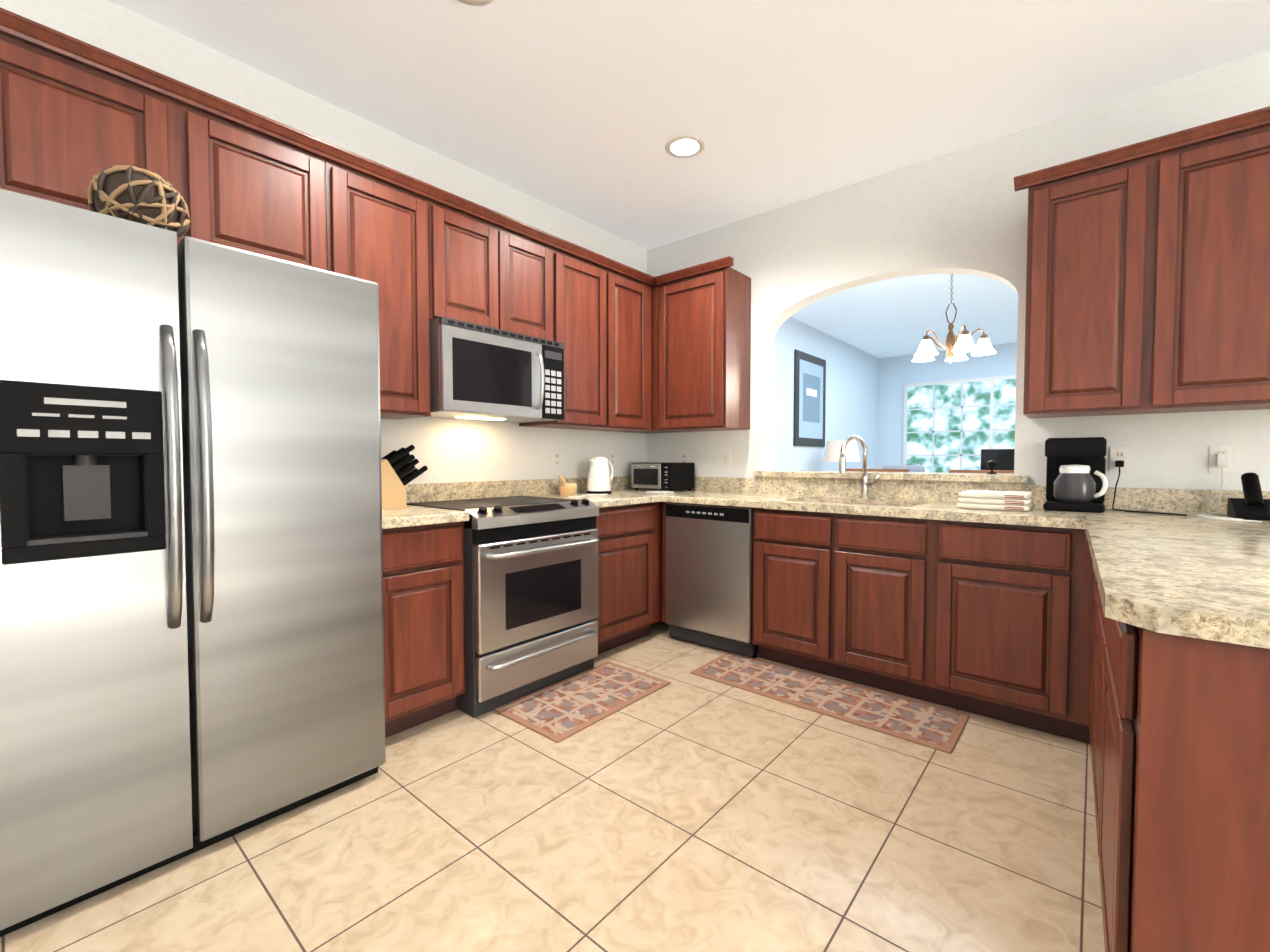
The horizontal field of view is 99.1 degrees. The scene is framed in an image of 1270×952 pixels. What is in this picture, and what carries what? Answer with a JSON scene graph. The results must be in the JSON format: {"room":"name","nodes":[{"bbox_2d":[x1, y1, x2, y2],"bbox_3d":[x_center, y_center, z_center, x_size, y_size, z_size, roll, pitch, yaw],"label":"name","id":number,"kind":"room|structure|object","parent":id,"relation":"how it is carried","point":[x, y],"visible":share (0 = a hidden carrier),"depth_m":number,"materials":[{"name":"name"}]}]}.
{"room":"kitchen","nodes":[
{"label":"kitchen","id":0,"kind":"room"},
{"bbox_2d":[0,0,880,483],"bbox_3d":[0.058,-0.386,4.379,0.134,2.800,12.260,2,2,40],"label":"wall","id":1,"kind":"structure","parent":0,"point":[452,450],"depth_m":3.11,"materials":[{"name":"paint"}]},
{"bbox_2d":[0,7,187,244],"bbox_3d":[-1.833,-1.043,1.771,0.340,0.557,0.472,2,2,40],"label":"upper cabinet","id":2,"kind":"object","parent":1,"relation":"attached to","point":[72,109],"depth_m":1.65,"materials":[{"name":"brown wood"}]},
{"bbox_2d":[184,83,335,271],"bbox_3d":[-1.528,-1.054,2.130,0.340,0.557,0.470,2,2,40],"label":"upper cabinet","id":3,"kind":"object","parent":1,"relation":"attached to","point":[254,182],"depth_m":2.01,"materials":[{"name":"brown wood"}]},
{"bbox_2d":[332,144,451,418],"bbox_3d":[-1.207,-0.814,2.514,0.340,1.062,0.516,2,2,40],"label":"upper cabinet","id":4,"kind":"object","parent":1,"relation":"attached to","point":[390,226],"depth_m":2.42,"materials":[{"name":"brown wood"}]},
{"bbox_2d":[448,192,511,331],"bbox_3d":[-0.941,-1.053,2.819,0.340,0.602,0.442,2,2,40],"label":"upper cabinet","id":5,"kind":"object","parent":1,"relation":"attached to","point":[479,237],"depth_m":2.74,"materials":[{"name":"brown wood"}]},
{"bbox_2d":[428,317,563,422],"bbox_3d":[-0.785,-0.530,2.911,0.474,0.436,0.754,2,2,40],"label":"microwave","id":6,"kind":"object","parent":5,"relation":"attached to","point":[481,372],"visible":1,"depth_m":2.73,"materials":[{"name":"silver metal"}]},
{"bbox_2d":[512,219,559,341],"bbox_3d":[-0.736,-1.061,3.061,0.340,0.602,0.443,2,2,40],"label":"upper cabinet","id":7,"kind":"object","parent":1,"relation":"attached to","point":[535,252],"depth_m":3.01,"materials":[{"name":"brown wood"}]},
{"bbox_2d":[553,450,560,467],"bbox_3d":[-0.519,-0.112,3.604,0.007,0.116,0.072,2,2,40],"label":"electrical outlet","id":8,"kind":"object","parent":1,"relation":"attached to","point":[556,459],"visible":1,"depth_m":3.60,"materials":[{"name":"white plastic"}]},
{"bbox_2d":[519,239,619,430],"bbox_3d":[-0.449,-0.842,3.405,0.340,1.062,0.584,2,2,40],"label":"upper cabinet","id":9,"kind":"object","parent":1,"relation":"attached to","point":[589,280],"depth_m":3.35,"materials":[{"name":"brown wood"}]},
{"bbox_2d":[609,451,615,466],"bbox_3d":[-0.169,-0.124,4.015,0.007,0.116,0.072,2,2,40],"label":"electrical outlet","id":10,"kind":"object","parent":1,"relation":"attached to","point":[612,460],"visible":0.83,"depth_m":4.01,"materials":[{"name":"white plastic"}]},
{"bbox_2d":[612,263,655,432],"bbox_3d":[-0.174,-0.852,3.728,0.340,1.062,0.539,2,2,40],"label":"upper cabinet","id":11,"kind":"object","parent":1,"relation":"attached to","point":[637,288],"depth_m":3.69,"materials":[{"name":"brown wood"}]},
{"bbox_2d":[794,349,825,446],"bbox_3d":[2.185,-0.935,6.734,0.028,1.130,0.930,2,2,40],"label":"picture frame","id":12,"kind":"object","parent":1,"relation":"attached to","point":[809,395],"visible":1,"depth_m":6.67,"materials":[{"name":"grey"}]},
{"bbox_2d":[0,620,1104,951],"bbox_3d":[2.771,1.136,2.116,7.260,0.100,12.260,2,2,40],"label":"floor","id":13,"kind":"structure","parent":0,"point":[684,810],"depth_m":1.60,"materials":[{"name":"beige tile"}]},
{"bbox_2d":[0,189,385,936],"bbox_3d":[-1.467,0.207,1.812,0.840,1.775,0.928,2,2,40],"label":"fridge","id":14,"kind":"object","parent":13,"relation":"on","point":[190,565],"visible":1,"depth_m":1.49,"materials":[{"name":"grey metal"}]},
{"bbox_2d":[87,165,189,239],"bbox_3d":[-1.455,-0.787,1.595,0.225,0.225,0.224,2,2,40],"label":"decorative ball","id":15,"kind":"object","parent":14,"relation":"on","point":[136,194],"visible":0.67,"depth_m":1.52,"materials":[{"name":"brown wicker"}]},
{"bbox_2d":[382,521,465,737],"bbox_3d":[-1.121,0.636,2.444,0.620,0.878,0.440,2,2,40],"label":"base cabinet","id":16,"kind":"object","parent":13,"relation":"on","point":[424,621],"depth_m":2.26,"materials":[{"name":"brown wood"}]},
{"bbox_2d":[406,496,598,717],"bbox_3d":[-0.675,0.594,2.853,0.750,0.936,0.754,2,2,40],"label":"range","id":17,"kind":"object","parent":13,"relation":"on","point":[531,591],"visible":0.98,"depth_m":2.58,"materials":[{"name":"grey metal"}]},
{"bbox_2d":[494,661,670,742],"bbox_3d":[-0.232,1.065,2.628,0.440,0.008,0.770,2,2,40],"label":"area rug","id":18,"kind":"object","parent":13,"relation":"on","point":[564,709],"visible":0.98,"depth_m":2.56,"materials":[{"name":"fabric"}]},
{"bbox_2d":[594,502,658,653],"bbox_3d":[-0.273,0.605,3.441,0.620,0.878,0.653,2,2,40],"label":"base cabinet","id":19,"kind":"object","parent":13,"relation":"on","point":[628,535],"depth_m":3.25,"materials":[{"name":"brown wood"}]},
{"bbox_2d":[659,502,670,621],"bbox_3d":[0.126,0.589,3.929,0.594,0.878,0.597,2,2,40],"label":"base cabinet","id":20,"kind":"object","parent":13,"relation":"on","point":[662,505],"depth_m":3.50,"materials":[{"name":"brown wood"}]},
{"bbox_2d":[382,470,1269,648],"bbox_3d":[0.731,0.101,2.407,3.468,0.190,2.812,2,2,40],"label":"countertop","id":21,"kind":"structure","parent":20,"relation":"on","point":[1191,574],"depth_m":2.22,"materials":[{"name":"stone"}]},
{"bbox_2d":[381,444,427,509],"bbox_3d":[-1.135,-0.001,2.583,0.140,0.302,0.261,2,2,40],"label":"knife block","id":22,"kind":"object","parent":21,"relation":"on","point":[399,471],"visible":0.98,"depth_m":2.53,"materials":[{"name":"brown wood"}]},
{"bbox_2d":[558,474,576,495],"bbox_3d":[-0.422,0.055,3.391,0.112,0.140,0.119,2,2,40],"label":"mortar","id":23,"kind":"object","parent":21,"relation":"on","point":[566,488],"visible":0.98,"depth_m":3.36,"materials":[{"name":"brown wood"}]},
{"bbox_2d":[568,494,606,496],"bbox_3d":[-0.306,0.120,3.404,0.082,0.006,0.304,2,2,40],"label":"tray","id":24,"kind":"object","parent":21,"relation":"on","point":[587,494],"visible":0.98,"depth_m":3.45,"materials":[{"name":"white plastic"}]},
{"bbox_2d":[587,456,613,493],"bbox_3d":[-0.228,-0.007,3.633,0.164,0.248,0.222,2,2,40],"label":"kettle","id":25,"kind":"object","parent":21,"relation":"on","point":[600,478],"visible":1,"depth_m":3.56,"materials":[{"name":"white plastic"}]},
{"bbox_2d":[647,491,673,493],"bbox_3d":[0.172,0.110,3.667,0.150,0.012,0.120,2,2,40],"label":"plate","id":26,"kind":"object","parent":21,"relation":"on","point":[662,492],"visible":1,"depth_m":3.64,"materials":[{"name":"white ceramic"}]},
{"bbox_2d":[631,462,694,490],"bbox_3d":[0.195,0.004,3.976,0.380,0.205,0.315,2,2,40],"label":"toaster oven","id":27,"kind":"object","parent":21,"relation":"on","point":[671,476],"visible":0.96,"depth_m":3.87,"materials":[{"name":"black plastic"}]},
{"bbox_2d":[838,435,878,498],"bbox_3d":[1.296,-0.051,3.110,0.191,0.368,0.203,2,2,40],"label":"faucet","id":28,"kind":"object","parent":21,"relation":"on","point":[865,483],"visible":1,"depth_m":3.14,"materials":[{"name":"silver metal"}]},
{"bbox_2d":[987,460,996,473],"bbox_3d":[1.974,-0.050,2.994,0.048,0.073,0.048,2,2,40],"label":"camera","id":29,"kind":"object","parent":21,"relation":"on","point":[991,464],"visible":0.96,"depth_m":2.98,"materials":[{"name":"black plastic"}]},
{"bbox_2d":[956,490,1033,511],"bbox_3d":[1.694,0.113,2.547,0.280,0.077,0.252,2,2,40],"label":"towels","id":30,"kind":"object","parent":21,"relation":"on","point":[999,500],"visible":1,"depth_m":2.46,"materials":[{"name":"beige fabric"}]},
{"bbox_2d":[1043,437,1107,512],"bbox_3d":[2.006,-0.009,2.463,0.218,0.325,0.250,2,2,40],"label":"coffee maker","id":31,"kind":"object","parent":21,"relation":"on","point":[1076,480],"visible":1,"depth_m":2.40,"materials":[{"name":"black plastic"}]},
{"bbox_2d":[1112,460,1186,515],"bbox_3d":[2.192,0.045,2.344,0.098,0.224,0.329,0,2,1],"label":"power cord","id":32,"kind":"object","parent":21,"relation":"on","point":[1118,463],"depth_m":2.45,"materials":[{"name":"black plastic"}]},
{"bbox_2d":[1195,453,1261,521],"bbox_3d":[2.327,0.036,2.156,0.135,0.253,0.399,1,2,34],"label":"plug","id":33,"kind":"object","parent":21,"relation":"on","point":[1222,460],"depth_m":2.26,"materials":[{"name":"white plastic"}]},
{"bbox_2d":[1227,472,1269,520],"bbox_3d":[2.423,0.076,2.121,0.120,0.178,0.206,2,2,40],"label":"phone","id":34,"kind":"object","parent":21,"relation":"on","point":[1252,504],"visible":0.98,"depth_m":2.11,"materials":[{"name":"black plastic"}]},
{"bbox_2d":[666,503,757,657],"bbox_3d":[0.606,0.607,3.467,0.594,0.872,0.584,2,2,40],"label":"dishwasher","id":35,"kind":"object","parent":13,"relation":"on","point":[709,575],"visible":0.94,"depth_m":3.22,"materials":[{"name":"grey metal"}]},
{"bbox_2d":[752,508,850,679],"bbox_3d":[1.057,0.615,3.122,0.532,0.878,0.620,2,2,40],"label":"base cabinet","id":36,"kind":"object","parent":13,"relation":"on","point":[799,605],"depth_m":2.88,"materials":[{"name":"brown wood"}]},
{"bbox_2d":[690,652,969,753],"bbox_3d":[0.897,1.064,2.666,1.230,0.008,0.410,2,2,40],"label":"area rug","id":37,"kind":"object","parent":13,"relation":"on","point":[929,725],"visible":0.98,"depth_m":2.56,"materials":[{"name":"fabric"}]},
{"bbox_2d":[846,468,908,471],"bbox_3d":[1.746,0.489,3.823,0.420,1.085,0.420,2,2,40],"label":"dining chair","id":38,"kind":"object","parent":13,"relation":"on","point":[891,470],"visible":0.1,"depth_m":3.62,"materials":[{"name":"brown wood"}]},
{"bbox_2d":[847,514,934,701],"bbox_3d":[1.348,0.623,2.874,0.522,0.878,0.620,2,2,40],"label":"base cabinet","id":39,"kind":"object","parent":13,"relation":"on","point":[891,560],"depth_m":2.59,"materials":[{"name":"brown wood"}]},
{"bbox_2d":[882,465,924,471],"bbox_3d":[3.842,0.424,5.977,2.100,1.080,0.900,2,2,40],"label":"sofa","id":40,"kind":"object","parent":13,"relation":"on","point":[916,468],"visible":0.15,"depth_m":6.23,"materials":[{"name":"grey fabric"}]},
{"bbox_2d":[949,470,1013,472],"bbox_3d":[2.241,0.503,3.402,0.420,1.085,0.420,2,2,40],"label":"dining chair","id":41,"kind":"object","parent":13,"relation":"on","point":[979,471],"visible":0.08,"depth_m":3.26,"materials":[{"name":"brown wood"}]},
{"bbox_2d":[931,520,1093,743],"bbox_3d":[1.766,0.634,2.519,0.576,0.878,0.620,2,2,40],"label":"base cabinet","id":42,"kind":"object","parent":13,"relation":"on","point":[992,620],"depth_m":2.27,"materials":[{"name":"brown wood"}]},
{"bbox_2d":[1089,563,1269,951],"bbox_3d":[1.255,0.683,0.956,0.706,0.878,0.686,2,2,40],"label":"base cabinet","id":43,"kind":"object","parent":13,"relation":"on","point":[1179,728],"visible":0.69,"depth_m":0.83,"materials":[{"name":"brown wood"}]},
{"bbox_3d":[2.543,0.632,6.695,0.500,0.620,0.500,2,2,40],"label":"side table","id":44,"kind":"object","parent":13,"relation":"on","visible":0},
{"bbox_2d":[823,441,859,461],"bbox_3d":[2.543,-0.054,6.674,0.430,0.750,0.430,2,2,40],"label":"table lamp","id":45,"kind":"object","parent":44,"relation":"on","point":[832,451],"visible":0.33,"depth_m":6.51,"materials":[{"name":"white fabric"}]},
{"bbox_3d":[5.381,0.609,7.406,1.500,0.620,0.460,2,2,40],"label":"tv console","id":46,"kind":"object","parent":13,"relation":"on","visible":0},
{"bbox_2d":[980,449,1014,469],"bbox_3d":[5.394,-0.036,7.401,1.140,0.669,0.140,2,2,40],"label":"screen","id":47,"kind":"object","parent":46,"relation":"on","point":[1003,459],"visible":0.19,"depth_m":7.60,"materials":[{"name":"black plastic"}]},
{"bbox_2d":[109,0,1269,357],"bbox_3d":[2.771,-1.763,2.025,7.260,0.100,12.260,2,2,40],"label":"ceiling","id":48,"kind":"structure","parent":0,"point":[585,110],"depth_m":2.37,"materials":[{"name":"paint"}]},
{"bbox_2d":[458,0,494,5],"bbox_3d":[-0.571,-1.704,1.864,0.210,0.006,0.210,2,2,40],"label":"recessed light","id":49,"kind":"object","parent":48,"relation":"in","point":[477,2],"visible":1,"depth_m":1.95,"materials":[{"name":"white plastic"}]},
{"bbox_2d":[665,135,704,157],"bbox_3d":[0.264,-1.735,2.860,0.210,0.006,0.210,2,2,40],"label":"recessed light","id":50,"kind":"object","parent":48,"relation":"in","point":[681,145],"visible":1,"depth_m":2.85,"materials":[{"name":"white"}]},
{"bbox_2d":[912,274,996,362],"bbox_3d":[2.350,-1.305,4.013,0.559,0.940,0.542,2,2,40],"label":"chandelier","id":51,"kind":"object","parent":48,"relation":"hanging from","point":[927,351],"visible":0.77,"depth_m":3.95,"materials":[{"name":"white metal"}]},
{"bbox_2d":[877,342,1016,468],"bbox_3d":[6.751,-0.457,6.646,7.131,2.800,0.130,2,2,40],"label":"wall","id":52,"kind":"structure","parent":0,"point":[896,371],"depth_m":8.58,"materials":[{"name":"paint"}]},
{"bbox_2d":[903,375,1015,472],"bbox_3d":[5.180,-0.666,7.871,2.360,1.540,0.029,2,2,40],"label":"window","id":53,"kind":"structure","parent":52,"relation":"in","point":[960,424],"depth_m":8.15,"materials":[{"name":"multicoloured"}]},
{"bbox_2d":[648,50,1269,490],"bbox_3d":[2.858,-0.313,2.056,7.110,2.800,0.130,2,2,40],"label":"wall","id":54,"kind":"structure","parent":0,"point":[964,210],"depth_m":2.86,"materials":[{"name":"paint"}]},
{"bbox_2d":[680,451,687,462],"bbox_3d":[0.371,-0.127,4.087,0.072,0.116,0.007,2,2,40],"label":"electrical outlet","id":55,"kind":"object","parent":54,"relation":"attached to","point":[684,457],"visible":0.65,"depth_m":4.08,"materials":[{"name":"white plastic"}]},
{"bbox_2d":[664,257,750,431],"bbox_3d":[0.477,-0.853,3.753,0.535,1.062,0.339,2,2,40],"label":"upper cabinet","id":56,"kind":"object","parent":54,"relation":"attached to","point":[707,306],"depth_m":3.59,"materials":[{"name":"brown wood"}]},
{"bbox_2d":[722,451,730,466],"bbox_3d":[0.649,-0.119,3.850,0.072,0.116,0.008,2,2,40],"label":"outlet","id":57,"kind":"object","parent":54,"relation":"attached to","point":[726,458],"visible":1,"depth_m":3.85,"materials":[{"name":"white plastic"}]},
{"bbox_2d":[1023,129,1187,417],"bbox_3d":[2.053,-0.810,2.413,0.483,1.062,0.339,2,2,40],"label":"upper cabinet","id":58,"kind":"object","parent":54,"relation":"attached to","point":[1148,279],"depth_m":2.26,"materials":[{"name":"brown wood"}]},
{"bbox_2d":[1109,447,1130,471],"bbox_3d":[2.237,-0.077,2.500,0.072,0.116,0.007,2,2,40],"label":"electrical outlet","id":59,"kind":"object","parent":54,"relation":"attached to","point":[1119,453],"visible":0.85,"depth_m":2.50,"materials":[{"name":"white plastic"}]},
{"bbox_2d":[1208,446,1233,472],"bbox_3d":[2.481,-0.070,2.292,0.072,0.116,0.007,2,2,40],"label":"electrical outlet","id":60,"kind":"object","parent":54,"relation":"attached to","point":[1213,452],"visible":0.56,"depth_m":2.29,"materials":[{"name":"white plastic"}]},
{"bbox_2d":[1176,106,1269,412],"bbox_3d":[2.361,-0.802,2.151,0.628,1.062,0.339,2,2,40],"label":"upper cabinet","id":61,"kind":"object","parent":54,"relation":"attached to","point":[1225,285],"depth_m":2.04,"materials":[{"name":"brown wood"}]}
]}

